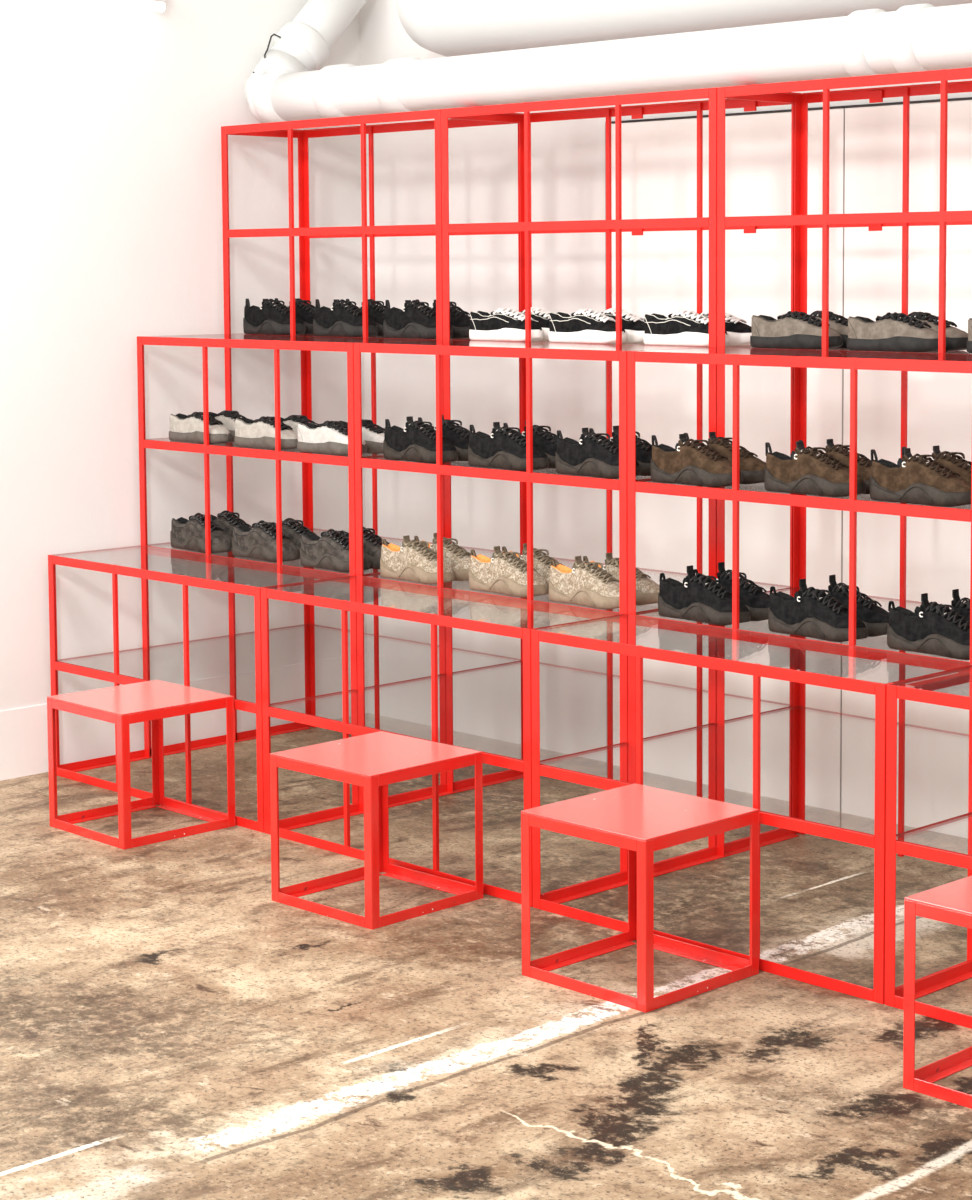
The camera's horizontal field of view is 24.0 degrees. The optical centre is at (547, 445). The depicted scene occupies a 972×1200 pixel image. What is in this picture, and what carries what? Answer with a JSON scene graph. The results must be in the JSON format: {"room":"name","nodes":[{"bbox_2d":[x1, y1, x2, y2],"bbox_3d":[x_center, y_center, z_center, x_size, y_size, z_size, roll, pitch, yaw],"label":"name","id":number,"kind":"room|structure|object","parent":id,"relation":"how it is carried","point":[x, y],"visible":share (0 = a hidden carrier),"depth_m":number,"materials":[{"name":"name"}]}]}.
{"room":"shoe store","nodes":[
{"label":"shoe store","id":0,"kind":"room"},
{"bbox_2d":[0,0,366,710],"bbox_3d":[-3.711,-0.540,5.604,8.420,3.600,0.100,-5,6,-45],"label":"wall","id":1,"kind":"structure","parent":0,"point":[112,119],"depth_m":7.85,"materials":[{"name":"white paint"}]},
{"bbox_2d":[85,0,166,11],"bbox_3d":[-1.426,-1.508,7.687,0.300,0.076,0.080,-5,6,-45],"label":"lamp","id":2,"kind":"object","parent":1,"relation":"attached to","point":[149,5],"visible":1,"depth_m":7.69,"materials":[{"name":"white"}]},
{"bbox_2d":[0,653,367,780],"bbox_3d":[-3.665,1.143,5.696,8.420,0.230,0.006,-5,6,-45],"label":"baseboard","id":3,"kind":"structure","parent":1,"relation":"attached to","point":[23,731],"depth_m":8.02,"materials":[{"name":"white paint"}]},
{"bbox_2d":[244,0,971,122],"bbox_3d":[2.076,-1.211,5.204,0.545,0.581,8.538,-5,6,-45],"label":"drain pipe","id":4,"kind":"object","parent":1,"relation":"attached to","point":[288,83],"visible":0.94,"depth_m":6.81,"materials":[{"name":"white"}]},
{"bbox_2d":[0,713,971,1199],"bbox_3d":[-0.474,1.534,2.583,8.520,0.100,9.150,-5,6,-45],"label":"floor","id":5,"kind":"structure","parent":0,"point":[171,1028],"depth_m":5.10,"materials":[{"name":"concrete"}]},
{"bbox_2d":[47,680,235,849],"bbox_3d":[-1.227,0.954,6.902,0.400,0.398,0.400,-5,6,-44],"label":"stool","id":6,"kind":"object","parent":5,"relation":"on","point":[153,701],"visible":1,"depth_m":6.87,"materials":[{"name":"red paint"}]},
{"bbox_2d":[48,109,522,832],"bbox_3d":[-0.865,0.010,7.535,1.107,2.179,1.141,-5,6,-45],"label":"display shelf","id":7,"kind":"object","parent":5,"relation":"on","point":[306,343],"visible":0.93,"depth_m":7.56,"materials":[{"name":"red metal"}]},
{"bbox_2d":[169,412,231,443],"bbox_3d":[-1.162,-0.062,7.656,0.101,0.102,0.308,-5,6,-44],"label":"sneaker","id":8,"kind":"object","parent":7,"relation":"on","point":[182,428],"visible":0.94,"depth_m":7.63,"materials":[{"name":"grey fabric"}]},
{"bbox_2d":[170,513,231,553],"bbox_3d":[-1.160,0.290,7.684,0.107,0.124,0.308,-5,6,-44],"label":"sneaker","id":9,"kind":"object","parent":7,"relation":"on","point":[186,534],"visible":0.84,"depth_m":7.66,"materials":[{"name":"black leather"}]},
{"bbox_2d":[202,410,245,441],"bbox_3d":[-1.071,-0.068,7.728,0.308,0.102,0.101,4,6,44],"label":"sneaker","id":10,"kind":"object","parent":7,"relation":"on","point":[227,417],"visible":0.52,"depth_m":7.69,"materials":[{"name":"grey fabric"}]},
{"bbox_2d":[211,510,251,540],"bbox_3d":[-1.076,0.284,7.758,0.107,0.124,0.308,-5,6,-44],"label":"sneaker","id":11,"kind":"object","parent":7,"relation":"on","point":[226,520],"visible":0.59,"depth_m":7.73,"materials":[{"name":"black"}]},
{"bbox_2d":[232,520,299,561],"bbox_3d":[-0.916,0.307,7.445,0.308,0.124,0.107,4,6,44],"label":"sneaker","id":12,"kind":"object","parent":7,"relation":"on","point":[259,542],"visible":0.92,"depth_m":7.42,"materials":[{"name":"black fabric"}]},
{"bbox_2d":[234,416,297,449],"bbox_3d":[-0.903,-0.043,7.402,0.308,0.102,0.101,4,6,44],"label":"sneaker","id":13,"kind":"object","parent":7,"relation":"on","point":[257,433],"visible":0.86,"depth_m":7.38,"materials":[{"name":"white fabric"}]},
{"bbox_2d":[243,299,305,334],"bbox_3d":[-0.946,-0.448,7.932,0.107,0.124,0.312,-5,6,-45],"label":"sneaker","id":14,"kind":"object","parent":7,"relation":"on","point":[271,318],"visible":0.95,"depth_m":7.91,"materials":[{"name":"black fabric"}]},
{"bbox_2d":[270,518,316,558],"bbox_3d":[-0.832,0.301,7.513,0.107,0.124,0.308,-5,6,-45],"label":"sneaker","id":15,"kind":"object","parent":7,"relation":"on","point":[293,529],"visible":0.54,"depth_m":7.47,"materials":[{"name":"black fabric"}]},
{"bbox_2d":[270,415,317,433],"bbox_3d":[-0.812,-0.049,7.469,0.308,0.102,0.101,4,6,45],"label":"sneaker","id":16,"kind":"object","parent":7,"relation":"on","point":[293,421],"visible":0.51,"depth_m":7.44,"materials":[{"name":"black fabric"}]},
{"bbox_2d":[275,298,314,333],"bbox_3d":[-0.858,-0.454,8.004,0.312,0.124,0.107,4,6,45],"label":"sneaker","id":17,"kind":"object","parent":7,"relation":"on","point":[304,312],"visible":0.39,"depth_m":7.95,"materials":[{"name":"black"}]},
{"bbox_2d":[297,421,367,455],"bbox_3d":[-0.673,-0.026,7.168,0.308,0.102,0.101,4,6,44],"label":"sneaker","id":18,"kind":"object","parent":7,"relation":"on","point":[328,437],"visible":0.87,"depth_m":7.15,"materials":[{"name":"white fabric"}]},
{"bbox_2d":[300,529,370,572],"bbox_3d":[-0.665,0.326,7.191,0.308,0.124,0.107,4,6,45],"label":"sneaker","id":19,"kind":"object","parent":7,"relation":"on","point":[330,551],"visible":0.93,"depth_m":7.17,"materials":[{"name":"black fabric"}]},
{"bbox_2d":[313,299,378,336],"bbox_3d":[-0.673,-0.428,7.654,0.107,0.124,0.312,-5,6,-44],"label":"sneaker","id":20,"kind":"object","parent":7,"relation":"on","point":[342,320],"visible":0.98,"depth_m":7.63,"materials":[{"name":"black fabric"}]},
{"bbox_2d":[334,527,389,568],"bbox_3d":[-0.577,0.320,7.261,0.308,0.124,0.107,4,6,44],"label":"sneaker","id":21,"kind":"object","parent":7,"relation":"on","point":[372,543],"visible":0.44,"depth_m":7.20,"materials":[{"name":"black fabric"}]},
{"bbox_2d":[340,419,384,453],"bbox_3d":[-0.580,-0.032,7.235,0.101,0.102,0.308,-5,6,-45],"label":"sneaker","id":22,"kind":"object","parent":7,"relation":"on","point":[373,436],"visible":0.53,"depth_m":7.16,"materials":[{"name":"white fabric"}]},
{"bbox_2d":[346,299,384,335],"bbox_3d":[-0.582,-0.433,7.723,0.107,0.124,0.312,-5,6,-44],"label":"sneaker","id":23,"kind":"object","parent":7,"relation":"on","point":[375,312],"visible":0.35,"depth_m":7.67,"materials":[{"name":"black fabric"}]},
{"bbox_2d":[383,300,453,338],"bbox_3d":[-0.417,-0.410,7.406,0.107,0.124,0.312,-5,6,-45],"label":"sneaker","id":24,"kind":"object","parent":7,"relation":"on","point":[414,321],"visible":0.92,"depth_m":7.39,"materials":[{"name":"black fabric"}]},
{"bbox_2d":[416,299,469,337],"bbox_3d":[-0.328,-0.415,7.471,0.312,0.124,0.107,4,6,45],"label":"sneaker","id":25,"kind":"object","parent":7,"relation":"on","point":[460,321],"visible":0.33,"depth_m":7.39,"materials":[{"name":"black fabric"}]},
{"bbox_2d":[270,731,482,929],"bbox_3d":[-0.455,1.014,6.084,0.400,0.398,0.400,4,6,44],"label":"stool","id":26,"kind":"object","parent":5,"relation":"on","point":[374,761],"visible":1,"depth_m":6.04,"materials":[{"name":"red paint"}]},
{"bbox_2d":[261,88,794,906],"bbox_3d":[-0.058,0.069,6.727,1.107,2.179,1.141,-5,6,-45],"label":"display shelf","id":27,"kind":"object","parent":5,"relation":"on","point":[526,350],"visible":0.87,"depth_m":6.71,"materials":[{"name":"red metal"}]},
{"bbox_2d":[380,535,454,583],"bbox_3d":[-0.392,0.342,6.915,0.107,0.131,0.313,-5,6,-45],"label":"sneaker","id":28,"kind":"object","parent":27,"relation":"on","point":[414,562],"visible":0.96,"depth_m":6.89,"materials":[{"name":"beige fabric"}]},
{"bbox_2d":[383,416,458,462],"bbox_3d":[-0.380,-0.020,6.873,0.107,0.131,0.313,-5,6,-44],"label":"sneaker","id":29,"kind":"object","parent":27,"relation":"on","point":[416,443],"visible":0.95,"depth_m":6.85,"materials":[{"name":"black leather"}]},
{"bbox_2d":[414,533,473,580],"bbox_3d":[-0.304,0.337,6.982,0.107,0.131,0.313,-5,6,-44],"label":"sneaker","id":30,"kind":"object","parent":27,"relation":"on","point":[457,557],"visible":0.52,"depth_m":6.92,"materials":[{"name":"beige fabric"}]},
{"bbox_2d":[418,415,469,460],"bbox_3d":[-0.290,-0.025,6.940,0.107,0.131,0.313,-5,6,-44],"label":"sneaker","id":31,"kind":"object","parent":27,"relation":"on","point":[457,435],"visible":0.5,"depth_m":6.88,"materials":[{"name":"black leather"}]},
{"bbox_2d":[469,308,543,340],"bbox_3d":[-0.126,-0.378,7.110,0.308,0.102,0.101,4,6,45],"label":"sneaker","id":32,"kind":"object","parent":27,"relation":"on","point":[503,324],"visible":0.94,"depth_m":7.08,"materials":[{"name":"black"}]},
{"bbox_2d":[468,422,548,470],"bbox_3d":[-0.111,0.000,6.604,0.313,0.131,0.107,4,6,44],"label":"sneaker","id":33,"kind":"object","parent":27,"relation":"on","point":[504,449],"visible":0.87,"depth_m":6.58,"materials":[{"name":"black fabric"}]},
{"bbox_2d":[469,546,548,596],"bbox_3d":[-0.111,0.362,6.636,0.107,0.131,0.313,-5,6,-45],"label":"sneaker","id":34,"kind":"object","parent":27,"relation":"on","point":[506,574],"visible":0.93,"depth_m":6.62,"materials":[{"name":"beige fabric"}]},
{"bbox_2d":[503,421,556,468],"bbox_3d":[-0.020,-0.006,6.669,0.313,0.131,0.107,4,6,44],"label":"sneaker","id":35,"kind":"object","parent":27,"relation":"on","point":[546,441],"visible":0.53,"depth_m":6.62,"materials":[{"name":"black fabric"}]},
{"bbox_2d":[502,543,564,593],"bbox_3d":[-0.026,0.357,6.702,0.107,0.131,0.313,-5,6,-45],"label":"sneaker","id":36,"kind":"object","parent":27,"relation":"on","point":[541,563],"visible":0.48,"depth_m":6.67,"materials":[{"name":"beige fabric"}]},
{"bbox_2d":[521,307,550,340],"bbox_3d":[-0.033,-0.383,7.179,0.308,0.102,0.101,4,6,45],"label":"sneaker","id":37,"kind":"object","parent":27,"relation":"on","point":[540,316],"visible":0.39,"depth_m":7.12,"materials":[{"name":"black"}]},
{"bbox_2d":[549,556,618,609],"bbox_3d":[0.122,0.380,6.397,0.107,0.131,0.313,-5,6,-44],"label":"sneaker","id":38,"kind":"object","parent":27,"relation":"on","point":[584,584],"visible":0.91,"depth_m":6.38,"materials":[{"name":"beige fabric"}]},
{"bbox_2d":[549,309,626,343],"bbox_3d":[0.123,-0.360,6.860,0.101,0.102,0.308,-5,6,-44],"label":"sneaker","id":39,"kind":"object","parent":27,"relation":"on","point":[583,325],"visible":0.98,"depth_m":6.83,"materials":[{"name":"white fabric"}]},
{"bbox_2d":[555,428,640,478],"bbox_3d":[0.142,0.018,6.348,0.107,0.131,0.313,-5,6,-44],"label":"sneaker","id":40,"kind":"object","parent":27,"relation":"on","point":[592,456],"visible":0.91,"depth_m":6.33,"materials":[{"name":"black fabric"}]},
{"bbox_2d":[589,426,651,475],"bbox_3d":[0.231,0.012,6.423,0.313,0.131,0.107,4,6,44],"label":"sneaker","id":41,"kind":"object","parent":27,"relation":"on","point":[643,448],"visible":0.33,"depth_m":6.35,"materials":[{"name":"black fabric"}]},
{"bbox_2d":[583,553,658,605],"bbox_3d":[0.211,0.374,6.466,0.107,0.131,0.313,-5,6,-44],"label":"sneaker","id":42,"kind":"object","parent":27,"relation":"on","point":[647,590],"visible":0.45,"depth_m":6.39,"materials":[{"name":"beige fabric"}]},
{"bbox_2d":[601,308,643,342],"bbox_3d":[0.214,-0.365,6.929,0.101,0.102,0.308,-5,6,-44],"label":"sneaker","id":43,"kind":"object","parent":27,"relation":"on","point":[634,327],"visible":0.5,"depth_m":6.85,"materials":[{"name":"white fabric"}]},
{"bbox_2d":[643,310,728,345],"bbox_3d":[0.402,-0.339,6.583,0.308,0.102,0.101,4,6,44],"label":"sneaker","id":44,"kind":"object","parent":27,"relation":"on","point":[686,327],"visible":0.91,"depth_m":6.57,"materials":[{"name":"white fabric"}]},
{"bbox_2d":[699,309,751,344],"bbox_3d":[0.491,-0.345,6.655,0.308,0.102,0.101,4,6,44],"label":"sneaker","id":45,"kind":"object","parent":27,"relation":"on","point":[739,332],"visible":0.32,"depth_m":6.56,"materials":[{"name":"white fabric"}]},
{"bbox_2d":[521,783,758,1012],"bbox_3d":[0.220,1.061,5.425,0.400,0.398,0.400,4,6,45],"label":"stool","id":46,"kind":"object","parent":5,"relation":"on","point":[643,820],"visible":1,"depth_m":5.38,"materials":[{"name":"red paint"}]},
{"bbox_2d":[531,67,971,1003],"bbox_3d":[0.749,0.128,5.918,1.107,2.179,1.141,-5,6,-45],"label":"display shelf","id":47,"kind":"object","parent":5,"relation":"on","point":[959,361],"visible":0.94,"depth_m":5.94,"materials":[{"name":"red metal"}]},
{"bbox_2d":[650,434,742,486],"bbox_3d":[0.399,0.037,6.091,0.313,0.131,0.107,4,6,45],"label":"sneaker","id":48,"kind":"object","parent":47,"relation":"on","point":[692,463],"visible":0.94,"depth_m":6.07,"materials":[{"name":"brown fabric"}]},
{"bbox_2d":[658,565,750,625],"bbox_3d":[0.420,0.396,6.102,0.107,0.141,0.312,-5,6,-45],"label":"sneaker","id":49,"kind":"object","parent":47,"relation":"on","point":[699,599],"visible":0.98,"depth_m":6.08,"materials":[{"name":"black"}]},
{"bbox_2d":[684,432,765,483],"bbox_3d":[0.483,0.031,6.166,0.107,0.131,0.313,-5,6,-44],"label":"sneaker","id":50,"kind":"object","parent":47,"relation":"on","point":[752,467],"visible":0.48,"depth_m":6.10,"materials":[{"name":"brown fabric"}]},
{"bbox_2d":[693,562,769,620],"bbox_3d":[0.509,0.390,6.170,0.312,0.141,0.107,4,6,45],"label":"sneaker","id":51,"kind":"object","parent":47,"relation":"on","point":[757,601],"visible":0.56,"depth_m":6.11,"materials":[{"name":"black"}]},
{"bbox_2d":[750,311,842,348],"bbox_3d":[0.689,-0.319,6.299,0.308,0.103,0.101,4,6,44],"label":"sneaker","id":52,"kind":"object","parent":47,"relation":"on","point":[796,330],"visible":0.93,"depth_m":6.28,"materials":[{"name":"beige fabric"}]},
{"bbox_2d":[764,441,865,496],"bbox_3d":[0.682,0.057,5.815,0.313,0.131,0.107,4,6,44],"label":"sneaker","id":53,"kind":"object","parent":47,"relation":"on","point":[810,472],"visible":0.98,"depth_m":5.79,"materials":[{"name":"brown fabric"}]},
{"bbox_2d":[783,310,847,347],"bbox_3d":[0.775,-0.325,6.369,0.101,0.103,0.308,-5,6,-45],"label":"sneaker","id":54,"kind":"object","parent":47,"relation":"on","point":[840,325],"visible":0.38,"depth_m":6.31,"materials":[{"name":"beige fabric"}]},
{"bbox_2d":[768,579,867,641],"bbox_3d":[0.691,0.416,5.828,0.107,0.141,0.312,-5,6,-44],"label":"sneaker","id":55,"kind":"object","parent":47,"relation":"on","point":[806,614],"visible":0.99,"depth_m":5.81,"materials":[{"name":"black"}]},
{"bbox_2d":[798,439,871,493],"bbox_3d":[0.767,0.051,5.883,0.107,0.131,0.313,-5,6,-44],"label":"sneaker","id":56,"kind":"object","parent":47,"relation":"on","point":[864,466],"visible":0.36,"depth_m":5.84,"materials":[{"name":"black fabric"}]},
{"bbox_2d":[806,575,888,636],"bbox_3d":[0.777,0.409,5.904,0.312,0.141,0.107,4,6,44],"label":"sneaker","id":57,"kind":"object","parent":47,"relation":"on","point":[876,618],"visible":0.43,"depth_m":5.84,"materials":[{"name":"black"}]},
{"bbox_2d":[846,312,937,351],"bbox_3d":[0.927,-0.302,6.061,0.308,0.103,0.101,4,6,44],"label":"sneaker","id":58,"kind":"object","parent":47,"relation":"on","point":[889,332],"visible":0.91,"depth_m":6.04,"materials":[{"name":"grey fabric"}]},
{"bbox_2d":[870,448,970,506],"bbox_3d":[0.919,0.075,5.570,0.313,0.131,0.107,4,6,45],"label":"sneaker","id":59,"kind":"object","parent":47,"relation":"on","point":[919,480],"visible":0.99,"depth_m":5.55,"materials":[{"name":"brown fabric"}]},
{"bbox_2d":[877,312,967,350],"bbox_3d":[1.007,-0.308,6.131,0.101,0.103,0.308,-5,6,-44],"label":"sneaker","id":60,"kind":"object","parent":47,"relation":"on","point":[956,339],"visible":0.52,"depth_m":6.05,"materials":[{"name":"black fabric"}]},
{"bbox_2d":[887,593,969,659],"bbox_3d":[0.960,0.435,5.559,0.107,0.141,0.312,-5,6,-45],"label":"sneaker","id":61,"kind":"object","parent":47,"relation":"on","point":[937,631],"visible":0.98,"depth_m":5.55,"materials":[{"name":"black"}]},
{"bbox_2d":[902,445,971,483],"bbox_3d":[1.002,0.069,5.644,0.107,0.131,0.313,-5,6,-45],"label":"sneaker","id":62,"kind":"object","parent":47,"relation":"on","point":[960,465],"visible":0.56,"depth_m":5.62,"materials":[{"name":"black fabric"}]},
{"bbox_2d":[921,589,969,620],"bbox_3d":[1.048,0.430,5.628,0.107,0.141,0.312,-5,6,-44],"label":"sneaker","id":63,"kind":"object","parent":47,"relation":"on","point":[963,607],"visible":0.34,"depth_m":5.63,"materials":[{"name":"black"}]},
{"bbox_2d":[966,318,971,353],"bbox_3d":[1.199,-0.282,5.787,0.101,0.103,0.308,-5,6,-45],"label":"sneaker","id":64,"kind":"object","parent":47,"relation":"on","point":[969,341],"visible":1,"depth_m":5.86,"materials":[{"name":"beige fabric"}]},
{"bbox_2d":[885,667,971,1028],"bbox_3d":[1.557,0.186,5.109,1.107,2.179,1.141,-5,6,-45],"label":"display shelf","id":65,"kind":"object","parent":5,"relation":"on","point":[921,691],"visible":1,"depth_m":5.16,"materials":[{"name":"red metal"}]},
{"bbox_2d":[903,875,971,1108],"bbox_3d":[1.009,1.116,4.663,0.400,0.398,0.400,-5,6,-45],"label":"stool","id":66,"kind":"object","parent":5,"relation":"on","point":[951,903],"visible":1,"depth_m":4.65,"materials":[{"name":"red paint"}]},
{"bbox_2d":[360,0,971,761],"bbox_3d":[2.501,-0.554,5.401,0.100,3.600,9.150,-5,6,-45],"label":"wall","id":67,"kind":"structure","parent":0,"point":[568,156],"depth_m":8.09,"materials":[{"name":"white paint"}]},
{"bbox_2d":[395,0,971,56],"bbox_3d":[2.196,-1.363,5.215,0.480,0.495,7.401,-5,6,-45],"label":"pipe","id":68,"kind":"object","parent":67,"relation":"attached to","point":[447,28],"visible":0.9,"depth_m":7.10,"materials":[{"name":"white metal"}]},
{"bbox_2d":[605,106,843,811],"bbox_3d":[0.553,0.028,7.324,0.022,2.162,0.994,-5,6,-45],"label":"wall panel","id":69,"kind":"object","parent":67,"relation":"attached to","point":[659,155],"visible":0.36,"depth_m":7.27,"materials":[{"name":"white"}]},
{"bbox_2d":[840,97,971,838],"bbox_3d":[1.254,0.079,6.621,0.022,2.162,0.994,-5,6,-45],"label":"wall panel","id":70,"kind":"object","parent":67,"relation":"attached to","point":[939,404],"visible":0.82,"depth_m":6.79,"materials":[{"name":"white paint"}]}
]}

